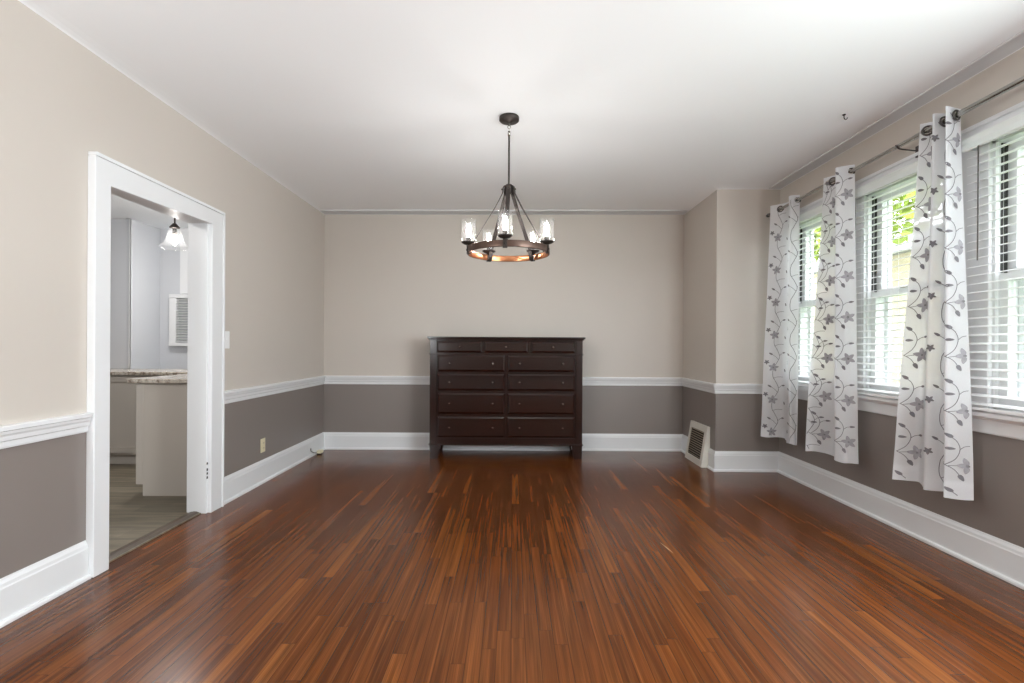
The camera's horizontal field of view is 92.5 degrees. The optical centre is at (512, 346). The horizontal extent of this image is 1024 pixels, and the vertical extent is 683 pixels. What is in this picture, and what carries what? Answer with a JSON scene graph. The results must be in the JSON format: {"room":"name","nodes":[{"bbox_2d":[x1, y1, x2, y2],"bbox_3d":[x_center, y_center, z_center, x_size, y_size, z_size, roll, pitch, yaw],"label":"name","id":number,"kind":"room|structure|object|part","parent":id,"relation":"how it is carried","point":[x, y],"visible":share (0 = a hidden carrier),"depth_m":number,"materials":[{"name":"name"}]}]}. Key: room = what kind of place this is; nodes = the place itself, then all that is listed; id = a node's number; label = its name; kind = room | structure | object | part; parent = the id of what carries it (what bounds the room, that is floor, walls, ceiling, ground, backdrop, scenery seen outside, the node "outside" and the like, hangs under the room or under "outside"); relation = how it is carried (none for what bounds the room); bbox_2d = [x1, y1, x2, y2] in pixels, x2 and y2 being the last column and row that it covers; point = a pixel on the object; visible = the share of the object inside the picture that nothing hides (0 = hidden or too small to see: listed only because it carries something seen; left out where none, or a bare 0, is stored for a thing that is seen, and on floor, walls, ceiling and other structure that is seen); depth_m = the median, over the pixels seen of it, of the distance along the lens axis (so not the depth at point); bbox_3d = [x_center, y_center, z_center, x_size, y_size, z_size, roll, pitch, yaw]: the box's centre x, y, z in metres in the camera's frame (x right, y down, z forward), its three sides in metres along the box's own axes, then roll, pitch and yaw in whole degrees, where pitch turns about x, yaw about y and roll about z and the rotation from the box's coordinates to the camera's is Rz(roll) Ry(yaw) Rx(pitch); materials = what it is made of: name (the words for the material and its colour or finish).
{"room":"dining room","nodes":[
{"label":"dining room","id":0,"kind":"room"},
{"bbox_2d":[110,219,186,368],"bbox_3d":[-4.342,-0.114,5.650,4.115,2.560,0.580,0,0,0],"label":"wall","id":1,"kind":"structure","parent":0,"point":[155,269],"depth_m":5.57,"materials":[{"name":"paint"}]},
{"bbox_2d":[128,218,131,367],"bbox_3d":[-4.183,-0.578,5.359,0.017,1.630,0.027,0,0,0],"label":"trim","id":2,"kind":"structure","parent":1,"relation":"attached to","point":[130,220],"depth_m":5.35,"materials":[{"name":"white paint"}]},
{"bbox_2d":[169,294,187,345],"bbox_3d":[-3.799,-0.268,5.785,0.480,0.685,0.060,0,0,0],"label":"louvered panel","id":3,"kind":"object","parent":1,"relation":"attached to","point":[178,303],"visible":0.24,"depth_m":5.76,"materials":[{"name":"white paint"}]},
{"bbox_2d":[180,228,187,293],"bbox_3d":[-3.862,-1.006,5.805,0.135,0.770,0.030,0,0,0],"label":"trim","id":4,"kind":"structure","parent":1,"relation":"attached to","point":[183,231],"depth_m":5.79,"materials":[{"name":"white paint"}]},
{"bbox_2d":[111,194,187,228],"bbox_3d":[-4.405,-1.444,3.530,4.255,0.100,6.140,0,0,0],"label":"ceiling","id":5,"kind":"structure","parent":0,"point":[121,208],"depth_m":5.18,"materials":[{"name":"paint"}]},
{"bbox_2d":[159,218,187,250],"bbox_3d":[-2.709,-1.086,3.930,0.224,0.597,0.224,0,0,0],"label":"pendant lamp","id":6,"kind":"object","parent":5,"relation":"hanging from","point":[174,239],"visible":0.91,"depth_m":3.92,"materials":[{"name":"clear glass"}]},
{"bbox_2d":[172,229,176,235],"bbox_3d":[-2.710,-0.915,3.930,0.032,0.054,0.032,0,0,0],"label":"bulb","id":7,"kind":"object","parent":6,"relation":"attached to","point":[174,231],"depth_m":3.92,"materials":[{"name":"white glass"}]},
{"bbox_3d":[-2.710,-0.855,3.930,0.060,0.070,0.060,0,0,0],"label":"bulb","id":8,"kind":"part","parent":6,"relation":"part of","materials":[{"name":"white glass"}]},
{"bbox_2d":[0,0,324,578],"bbox_3d":[-2.224,-0.202,1.380,0.120,2.760,8.760,0,0,0],"label":"wall","id":9,"kind":"structure","parent":0,"point":[60,102],"depth_m":2.45,"materials":[{"name":"beige paint"}]},
{"bbox_2d":[0,540,90,627],"bbox_3d":[-2.155,1.082,-0.256,0.033,0.193,5.488,0,0,0],"label":"baseboard","id":10,"kind":"structure","parent":9,"relation":"attached to","point":[22,591],"depth_m":2.24,"materials":[{"name":"white paint"}]},
{"bbox_2d":[0,412,92,448],"bbox_3d":[-2.148,0.385,-0.256,0.038,0.098,5.488,0,0,0],"label":"trim","id":11,"kind":"structure","parent":9,"relation":"attached to","point":[16,434],"depth_m":2.24,"materials":[{"name":"white paint"}]},
{"bbox_2d":[86,151,225,577],"bbox_3d":[-2.203,0.093,3.049,0.172,2.170,1.117,0,0,0],"label":"door frame","id":12,"kind":"structure","parent":9,"relation":"in","point":[107,176],"depth_m":3.20,"materials":[{"name":"white paint"}]},
{"bbox_2d":[225,331,229,348],"bbox_3d":[-2.157,-0.048,3.703,0.016,0.132,0.075,0,0,0],"label":"light switch","id":13,"kind":"object","parent":9,"relation":"attached to","point":[227,333],"visible":0.8,"depth_m":3.71,"materials":[{"name":"plastic"}]},
{"bbox_2d":[260,438,264,452],"bbox_3d":[-2.165,0.860,4.252,0.010,0.120,0.076,0,0,0],"label":"outlet","id":14,"kind":"object","parent":9,"relation":"attached to","point":[262,441],"visible":1,"depth_m":4.24,"materials":[{"name":"beige plastic"}]},
{"bbox_2d":[224,432,324,504],"bbox_3d":[-2.155,1.082,4.614,0.033,0.193,2.012,0,0,0],"label":"baseboard","id":15,"kind":"structure","parent":9,"relation":"attached to","point":[236,484],"depth_m":4.32,"materials":[{"name":"white paint"}]},
{"bbox_2d":[225,376,325,403],"bbox_3d":[-2.148,0.385,4.614,0.038,0.098,2.012,0,0,0],"label":"trim","id":16,"kind":"structure","parent":9,"relation":"attached to","point":[235,395],"depth_m":4.32,"materials":[{"name":"white paint"}]},
{"bbox_2d":[323,215,683,433],"bbox_3d":[-0.103,-0.191,5.690,4.122,2.760,0.140,0,0,0],"label":"wall","id":17,"kind":"structure","parent":0,"point":[392,283],"depth_m":5.62,"materials":[{"name":"beige paint"}]},
{"bbox_2d":[324,432,681,450],"bbox_3d":[-0.110,1.093,5.604,4.122,0.193,0.033,0,0,0],"label":"baseboard","id":18,"kind":"structure","parent":17,"relation":"attached to","point":[332,440],"depth_m":5.60,"materials":[{"name":"white paint"}]},
{"bbox_2d":[324,376,682,385],"bbox_3d":[-0.106,0.396,5.601,4.122,0.098,0.038,0,0,0],"label":"trim","id":19,"kind":"structure","parent":17,"relation":"attached to","point":[395,380],"depth_m":5.60,"materials":[{"name":"white paint"}]},
{"bbox_2d":[321,210,687,214],"bbox_3d":[-0.096,-1.523,5.540,4.122,0.049,0.160,0,0,0],"label":"trim","id":20,"kind":"structure","parent":17,"relation":"attached to","point":[495,212],"depth_m":5.53,"materials":[{"name":"paint"}]},
{"bbox_2d":[0,450,1023,682],"bbox_3d":[-1.874,1.226,1.800,9.065,0.108,9.600,0,0,0],"label":"floor","id":21,"kind":"structure","parent":0,"point":[342,566],"depth_m":2.42,"materials":[{"name":"brown wood"}]},
{"bbox_2d":[109,375,166,463],"bbox_3d":[-4.054,0.721,5.055,2.200,0.878,0.570,0,0,0],"label":"base cabinet","id":22,"kind":"object","parent":21,"relation":"on","point":[122,393],"visible":0.03,"depth_m":4.78,"materials":[{"name":"paint"}]},
{"bbox_3d":[-3.749,0.669,4.780,0.550,0.745,0.020,0,0,0],"label":"door","id":23,"kind":"part","parent":22,"relation":"part of","materials":[{"name":"paint"}]},
{"bbox_2d":[110,369,186,374],"bbox_3d":[-3.759,0.265,4.992,2.885,0.033,0.725,0,0,0],"label":"countertop","id":24,"kind":"structure","parent":22,"relation":"on","point":[112,371],"depth_m":4.79,"materials":[{"name":"stone"}]},
{"bbox_2d":[109,511,198,559],"bbox_3d":[-2.231,1.169,3.019,0.076,0.017,0.853,0,0,0],"label":"threshold","id":25,"kind":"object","parent":21,"relation":"on","point":[169,525],"depth_m":3.01,"materials":[{"name":"wood"}]},
{"bbox_2d":[136,383,186,495],"bbox_3d":[-2.649,0.728,4.183,0.660,0.878,0.734,0,0,0],"label":"base cabinet","id":26,"kind":"object","parent":21,"relation":"on","point":[161,408],"visible":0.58,"depth_m":3.82,"materials":[{"name":"paint"}]},
{"bbox_2d":[127,374,186,382],"bbox_3d":[-2.651,0.271,4.205,0.670,0.033,0.830,0,0,0],"label":"countertop","id":27,"kind":"structure","parent":26,"relation":"on","point":[181,378],"depth_m":3.79,"materials":[{"name":"stone"}]},
{"bbox_2d":[310,448,322,454],"bbox_3d":[-2.113,1.133,5.305,0.058,0.090,0.186,0,0,7],"label":"phone jack","id":28,"kind":"object","parent":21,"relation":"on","point":[320,451],"visible":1,"depth_m":5.33,"materials":[{"name":"beige plastic"}]},
{"bbox_2d":[427,336,585,458],"bbox_3d":[-0.069,0.546,5.352,1.664,1.287,0.440,0,0,0],"label":"dresser","id":29,"kind":"object","parent":21,"relation":"on","point":[485,391],"visible":1,"depth_m":5.16,"materials":[{"name":"brown wood"}]},
{"bbox_3d":[-0.822,1.113,5.215,0.112,0.145,0.094,0,0,0],"label":"leg","id":30,"kind":"part","parent":29,"relation":"part of","materials":[{"name":"brown wood"}]},
{"bbox_3d":[-0.562,0.007,5.181,0.476,0.116,0.041,0,0,0],"label":"drawer","id":31,"kind":"part","parent":29,"relation":"part of","materials":[{"name":"brown wood"}]},
{"bbox_3d":[-0.438,0.378,5.181,0.709,0.176,0.041,0,0,0],"label":"drawer","id":32,"kind":"part","parent":29,"relation":"part of","materials":[{"name":"brown wood"}]},
{"bbox_3d":[-0.439,0.603,5.181,0.709,0.218,0.041,0,0,0],"label":"drawer","id":33,"kind":"part","parent":29,"relation":"part of","materials":[{"name":"brown wood"}]},
{"bbox_3d":[-0.441,0.852,5.181,0.709,0.217,0.041,0,0,0],"label":"drawer","id":34,"kind":"part","parent":29,"relation":"part of","materials":[{"name":"brown wood"}]},
{"bbox_3d":[-0.437,0.180,5.181,0.709,0.171,0.041,0,0,0],"label":"drawer","id":35,"kind":"part","parent":29,"relation":"part of","materials":[{"name":"brown wood"}]},
{"bbox_3d":[-0.067,0.010,5.181,0.460,0.116,0.041,0,0,0],"label":"drawer","id":36,"kind":"part","parent":29,"relation":"part of","materials":[{"name":"brown wood"}]},
{"bbox_3d":[-0.072,1.041,5.181,1.628,0.014,0.042,0,0,0],"label":"moulding","id":37,"kind":"part","parent":29,"relation":"part of","materials":[{"name":"brown wood"}]},
{"bbox_3d":[0.301,0.607,5.181,0.709,0.218,0.041,0,0,0],"label":"drawer","id":38,"kind":"part","parent":29,"relation":"part of","materials":[{"name":"brown wood"}]},
{"bbox_3d":[0.299,0.856,5.181,0.709,0.217,0.041,0,0,0],"label":"drawer","id":39,"kind":"part","parent":29,"relation":"part of","materials":[{"name":"brown wood"}]},
{"bbox_3d":[0.303,0.184,5.181,0.709,0.171,0.041,0,0,0],"label":"drawer","id":40,"kind":"part","parent":29,"relation":"part of","materials":[{"name":"brown wood"}]},
{"bbox_3d":[0.302,0.382,5.181,0.709,0.176,0.041,0,0,0],"label":"drawer","id":41,"kind":"part","parent":29,"relation":"part of","materials":[{"name":"brown wood"}]},
{"bbox_3d":[0.426,0.012,5.181,0.464,0.116,0.041,0,0,0],"label":"drawer","id":42,"kind":"part","parent":29,"relation":"part of","materials":[{"name":"brown wood"}]},
{"bbox_3d":[0.678,1.121,5.215,0.112,0.145,0.094,0,0,0],"label":"leg","id":43,"kind":"part","parent":29,"relation":"part of","materials":[{"name":"brown wood"}]},
{"bbox_2d":[18,0,1023,214],"bbox_3d":[0.208,-1.512,1.310,4.850,0.035,8.740,0,0,0],"label":"ceiling","id":44,"kind":"structure","parent":0,"point":[344,104],"depth_m":2.77,"materials":[{"name":"paint"}]},
{"bbox_2d":[462,113,553,261],"bbox_3d":[-0.031,-1.059,3.230,0.599,0.920,0.585,0,0,0],"label":"chandelier","id":45,"kind":"object","parent":44,"relation":"hanging from","point":[508,119],"visible":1,"depth_m":3.21,"materials":[{"name":"brown metal"}]},
{"bbox_3d":[-0.285,-0.751,3.186,0.032,0.090,0.032,0,0,0],"label":"bulb","id":46,"kind":"part","parent":45,"relation":"part of","materials":[{"name":"white glass"}]},
{"bbox_3d":[-0.168,-0.831,3.215,0.252,0.461,0.028,0,0,-14],"label":"arm","id":47,"kind":"part","parent":45,"relation":"part of","materials":[{"name":"brown metal"}]},
{"bbox_3d":[-0.104,-0.830,3.374,0.028,0.461,0.252,0,0,-32],"label":"arm","id":48,"kind":"part","parent":45,"relation":"part of","materials":[{"name":"brown metal"}]},
{"bbox_3d":[-0.045,-0.749,2.985,0.032,0.090,0.032,0,0,0],"label":"bulb","id":49,"kind":"part","parent":45,"relation":"part of","materials":[{"name":"white glass"}]},
{"bbox_3d":[-0.037,-0.830,3.104,0.028,0.461,0.252,0,0,4],"label":"arm","id":50,"kind":"part","parent":45,"relation":"part of","materials":[{"name":"brown metal"}]},
{"bbox_3d":[-0.024,-1.228,3.250,0.013,0.342,0.013,0,0,0],"label":"stem","id":51,"kind":"part","parent":45,"relation":"part of","materials":[{"name":"brown metal"}]},
{"bbox_3d":[0.068,-0.829,3.362,0.028,0.461,0.252,0,0,40],"label":"arm","id":52,"kind":"part","parent":45,"relation":"part of","materials":[{"name":"brown metal"}]},
{"bbox_3d":[0.109,-0.829,3.195,0.252,0.461,0.028,0,0,22],"label":"arm","id":53,"kind":"part","parent":45,"relation":"part of","materials":[{"name":"brown metal"}]},
{"bbox_3d":[0.220,-0.748,3.150,0.032,0.090,0.032,0,0,0],"label":"bulb","id":54,"kind":"part","parent":45,"relation":"part of","materials":[{"name":"white glass"}]},
{"bbox_2d":[683,190,716,450],"bbox_3d":[2.058,-0.179,5.236,0.200,2.760,1.049,0,0,0],"label":"wall","id":55,"kind":"structure","parent":0,"point":[700,223],"depth_m":5.10,"materials":[{"name":"beige paint"}]},
{"bbox_2d":[681,434,687,453],"bbox_3d":[1.935,1.104,5.461,0.033,0.193,0.318,0,0,0],"label":"baseboard","id":56,"kind":"structure","parent":55,"relation":"attached to","point":[684,437],"depth_m":5.51,"materials":[{"name":"white paint"}]},
{"bbox_2d":[685,420,709,467],"bbox_3d":[1.907,1.000,5.072,0.089,0.400,0.458,0,0,0],"label":"floor vent","id":57,"kind":"object","parent":55,"relation":"attached to","point":[698,442],"visible":0.99,"depth_m":5.02,"materials":[{"name":"metal"}]},
{"bbox_2d":[681,378,715,393],"bbox_3d":[1.936,0.408,5.146,0.038,0.098,0.948,0,0,0],"label":"trim","id":58,"kind":"structure","parent":55,"relation":"attached to","point":[686,382],"depth_m":5.08,"materials":[{"name":"white paint"}]},
{"bbox_2d":[707,448,714,470],"bbox_3d":[1.935,1.104,4.759,0.033,0.193,0.164,0,0,0],"label":"baseboard","id":59,"kind":"structure","parent":55,"relation":"attached to","point":[711,453],"depth_m":4.76,"materials":[{"name":"white paint"}]},
{"bbox_2d":[716,190,779,450],"bbox_3d":[2.347,-0.177,4.810,0.778,2.760,0.200,0,0,0],"label":"wall","id":60,"kind":"structure","parent":0,"point":[743,226],"depth_m":4.71,"materials":[{"name":"beige paint"}]},
{"bbox_2d":[714,384,762,393],"bbox_3d":[2.240,0.409,4.691,0.646,0.098,0.038,0,0,0],"label":"trim","id":61,"kind":"structure","parent":60,"relation":"attached to","point":[719,388],"depth_m":4.69,"materials":[{"name":"white paint"}]},
{"bbox_2d":[713,451,778,471],"bbox_3d":[2.239,1.106,4.694,0.641,0.193,0.033,0,0,0],"label":"baseboard","id":62,"kind":"structure","parent":60,"relation":"attached to","point":[724,461],"depth_m":4.69,"materials":[{"name":"white paint"}]},
{"bbox_2d":[779,47,1023,547],"bbox_3d":[2.651,-0.175,0.855,0.170,2.760,7.710,0,0,0],"label":"wall","id":63,"kind":"structure","parent":0,"point":[996,509],"depth_m":2.96,"materials":[{"name":"beige paint"}]},
{"bbox_2d":[798,215,821,383],"bbox_3d":[2.667,-0.376,4.150,0.200,1.438,0.640,0,0,0],"label":"window","id":64,"kind":"structure","parent":63,"relation":"in","point":[809,292],"depth_m":4.42,"materials":[{"name":"white glass"}]},
{"bbox_3d":[2.605,-0.028,4.150,0.036,0.715,0.610,0,0,0],"label":"sash","id":65,"kind":"part","parent":64,"relation":"part of","materials":[{"name":"white paint"}]},
{"bbox_2d":[798,205,821,386],"bbox_3d":[2.505,-0.396,4.165,0.089,1.480,0.820,0,0,0],"label":"blind","id":66,"kind":"object","parent":64,"relation":"attached to","point":[816,211],"visible":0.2,"depth_m":4.16,"materials":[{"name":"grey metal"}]},
{"bbox_3d":[2.522,-0.379,4.165,0.052,1.430,0.562,0,0,0],"label":"ladder cord","id":67,"kind":"part","parent":66,"relation":"part of","materials":[{"name":"white fabric"}]},
{"bbox_3d":[2.653,-0.713,4.150,0.036,0.735,0.610,0,0,0],"label":"sash","id":68,"kind":"part","parent":64,"relation":"part of","materials":[{"name":"white paint"}]},
{"bbox_3d":[2.705,-0.375,4.150,0.025,1.410,0.610,0,0,0],"label":"storm frame","id":69,"kind":"part","parent":64,"relation":"part of","materials":[{"name":"white paint"}]},
{"bbox_2d":[866,174,916,395],"bbox_3d":[2.667,-0.376,3.230,0.200,1.438,0.650,0,0,0],"label":"window","id":70,"kind":"structure","parent":63,"relation":"in","point":[914,177],"depth_m":3.51,"materials":[{"name":"white paint"}]},
{"bbox_2d":[855,161,917,398],"bbox_3d":[2.505,-0.396,3.235,0.089,1.480,0.803,0,0,0],"label":"blind","id":71,"kind":"object","parent":70,"relation":"attached to","point":[911,169],"visible":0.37,"depth_m":3.32,"materials":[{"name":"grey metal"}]},
{"bbox_3d":[2.518,0.336,3.235,0.045,0.016,0.795,0,0,0],"label":"rail","id":72,"kind":"part","parent":71,"relation":"part of","materials":[{"name":"white plastic"}]},
{"bbox_3d":[2.522,-0.379,3.235,0.052,1.430,0.544,0,0,0],"label":"ladder cord","id":73,"kind":"part","parent":71,"relation":"part of","materials":[{"name":"white fabric"}]},
{"bbox_3d":[2.605,-0.028,3.230,0.036,0.715,0.620,0,0,0],"label":"sash","id":74,"kind":"part","parent":70,"relation":"part of","materials":[{"name":"white paint"}]},
{"bbox_3d":[2.653,-0.713,3.230,0.036,0.735,0.620,0,0,0],"label":"sash","id":75,"kind":"part","parent":70,"relation":"part of","materials":[{"name":"white paint"}]},
{"bbox_3d":[2.705,-0.375,3.230,0.025,1.410,0.620,0,0,0],"label":"storm frame","id":76,"kind":"part","parent":70,"relation":"part of","materials":[{"name":"white paint"}]},
{"bbox_2d":[766,76,1023,216],"bbox_3d":[2.478,-1.231,3.061,0.146,0.120,3.222,0,0,0],"label":"curtain rod","id":77,"kind":"object","parent":63,"relation":"attached to","point":[1012,85],"visible":0.74,"depth_m":2.88,"materials":[{"name":"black metal"}]},
{"bbox_2d":[761,195,800,444],"bbox_3d":[2.394,-0.225,4.347,0.133,2.126,0.420,0,0,-7],"label":"curtain","id":78,"kind":"object","parent":77,"relation":"hanging from","point":[780,363],"visible":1,"depth_m":4.42,"materials":[{"name":"white fabric"}]},
{"bbox_2d":[805,164,858,463],"bbox_3d":[2.391,-0.231,3.646,0.126,2.128,0.459,0,0,-4],"label":"curtain","id":79,"kind":"object","parent":77,"relation":"hanging from","point":[832,406],"visible":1,"depth_m":3.54,"materials":[{"name":"white fabric"}]},
{"bbox_2d":[892,106,973,499],"bbox_3d":[2.410,-0.239,2.824,0.114,2.136,0.442,0,0,0],"label":"curtain","id":80,"kind":"object","parent":77,"relation":"hanging from","point":[934,439],"visible":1,"depth_m":2.77,"materials":[{"name":"white fabric"}]},
{"bbox_2d":[769,30,1023,188],"bbox_3d":[2.512,-1.522,0.855,0.122,0.029,7.710,0,0,0],"label":"trim","id":81,"kind":"structure","parent":63,"relation":"attached to","point":[1016,42],"depth_m":3.02,"materials":[{"name":"paint"}]},
{"bbox_2d":[777,452,1023,589],"bbox_3d":[2.542,1.107,0.855,0.033,0.193,7.710,0,0,0],"label":"baseboard","id":82,"kind":"structure","parent":63,"relation":"attached to","point":[1002,559],"depth_m":3.05,"materials":[{"name":"white paint"}]},
{"bbox_2d":[798,390,1023,439],"bbox_3d":[2.551,0.426,3.160,0.024,0.088,2.920,0,0,0],"label":"trim","id":83,"kind":"structure","parent":63,"relation":"attached to","point":[1013,430],"depth_m":2.67,"materials":[{"name":"white paint"}]},
{"bbox_2d":[798,386,1023,423],"bbox_3d":[2.535,0.365,3.160,0.056,0.034,2.960,0,0,0],"label":"window sill","id":84,"kind":"structure","parent":63,"relation":"attached to","point":[977,413],"depth_m":2.63,"materials":[{"name":"white paint"}]},
{"bbox_2d":[800,107,1023,407],"bbox_3d":[2.557,-0.424,3.220,0.020,1.544,2.760,0,0,0],"label":"trim","id":85,"kind":"structure","parent":63,"relation":"attached to","point":[966,179],"depth_m":2.70,"materials":[{"name":"white paint"}]},
{"bbox_2d":[800,101,1023,210],"bbox_3d":[2.556,-1.208,3.215,0.032,0.025,2.790,0,0,0],"label":"trim","id":86,"kind":"structure","parent":63,"relation":"attached to","point":[1021,104],"depth_m":2.78,"materials":[{"name":"white paint"}]},
{"bbox_2d":[992,128,1023,411],"bbox_3d":[2.667,-0.376,2.295,0.200,1.438,0.650,0,0,0],"label":"window","id":87,"kind":"structure","parent":63,"relation":"in","point":[1018,199],"depth_m":2.59,"materials":[{"name":"white paint"}]},
{"bbox_2d":[962,112,1023,416],"bbox_3d":[2.505,-0.396,2.298,0.089,1.480,0.810,0,0,0],"label":"blind","id":88,"kind":"object","parent":87,"relation":"attached to","point":[1015,123],"visible":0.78,"depth_m":2.55,"materials":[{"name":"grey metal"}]},
{"bbox_3d":[2.522,-0.379,2.298,0.052,1.430,0.551,0,0,0],"label":"ladder cord","id":89,"kind":"part","parent":88,"relation":"part of","materials":[{"name":"white fabric"}]},
{"bbox_3d":[2.518,0.336,2.298,0.045,0.016,0.802,0,0,0],"label":"rail","id":90,"kind":"part","parent":88,"relation":"part of","materials":[{"name":"white plastic"}]},
{"bbox_3d":[2.605,-0.028,2.295,0.036,0.715,0.620,0,0,0],"label":"sash","id":91,"kind":"part","parent":87,"relation":"part of","materials":[{"name":"white paint"}]},
{"bbox_3d":[2.653,-0.713,2.295,0.036,0.735,0.620,0,0,0],"label":"sash","id":92,"kind":"part","parent":87,"relation":"part of","materials":[{"name":"white paint"}]},
{"bbox_3d":[2.705,-0.375,2.295,0.025,1.410,0.620,0,0,0],"label":"storm frame","id":93,"kind":"part","parent":87,"relation":"part of","materials":[{"name":"white paint"}]},
{"label":"outside","id":94,"kind":"structure","parent":0,"visible":0},
{"bbox_3d":[21.367,2.033,7.500,37.245,0.050,65.000,0,0,0],"label":"ground","id":95,"kind":"structure","parent":94,"visible":0},
{"bbox_2d":[813,235,911,384],"bbox_3d":[8.201,-0.215,9.400,4.400,4.300,6.400,0,0,0],"label":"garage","id":96,"kind":"structure","parent":95,"relation":"on","point":[903,268],"depth_m":7.89,"materials":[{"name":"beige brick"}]},
{"bbox_2d":[814,191,915,262],"bbox_3d":[5.507,-0.778,8.027,1.700,5.410,4.273,0,0,0],"label":"tree","id":97,"kind":"object","parent":95,"relation":"on","point":[910,201],"visible":0.06,"depth_m":7.14,"materials":[{"name":"green plant"}]}
]}

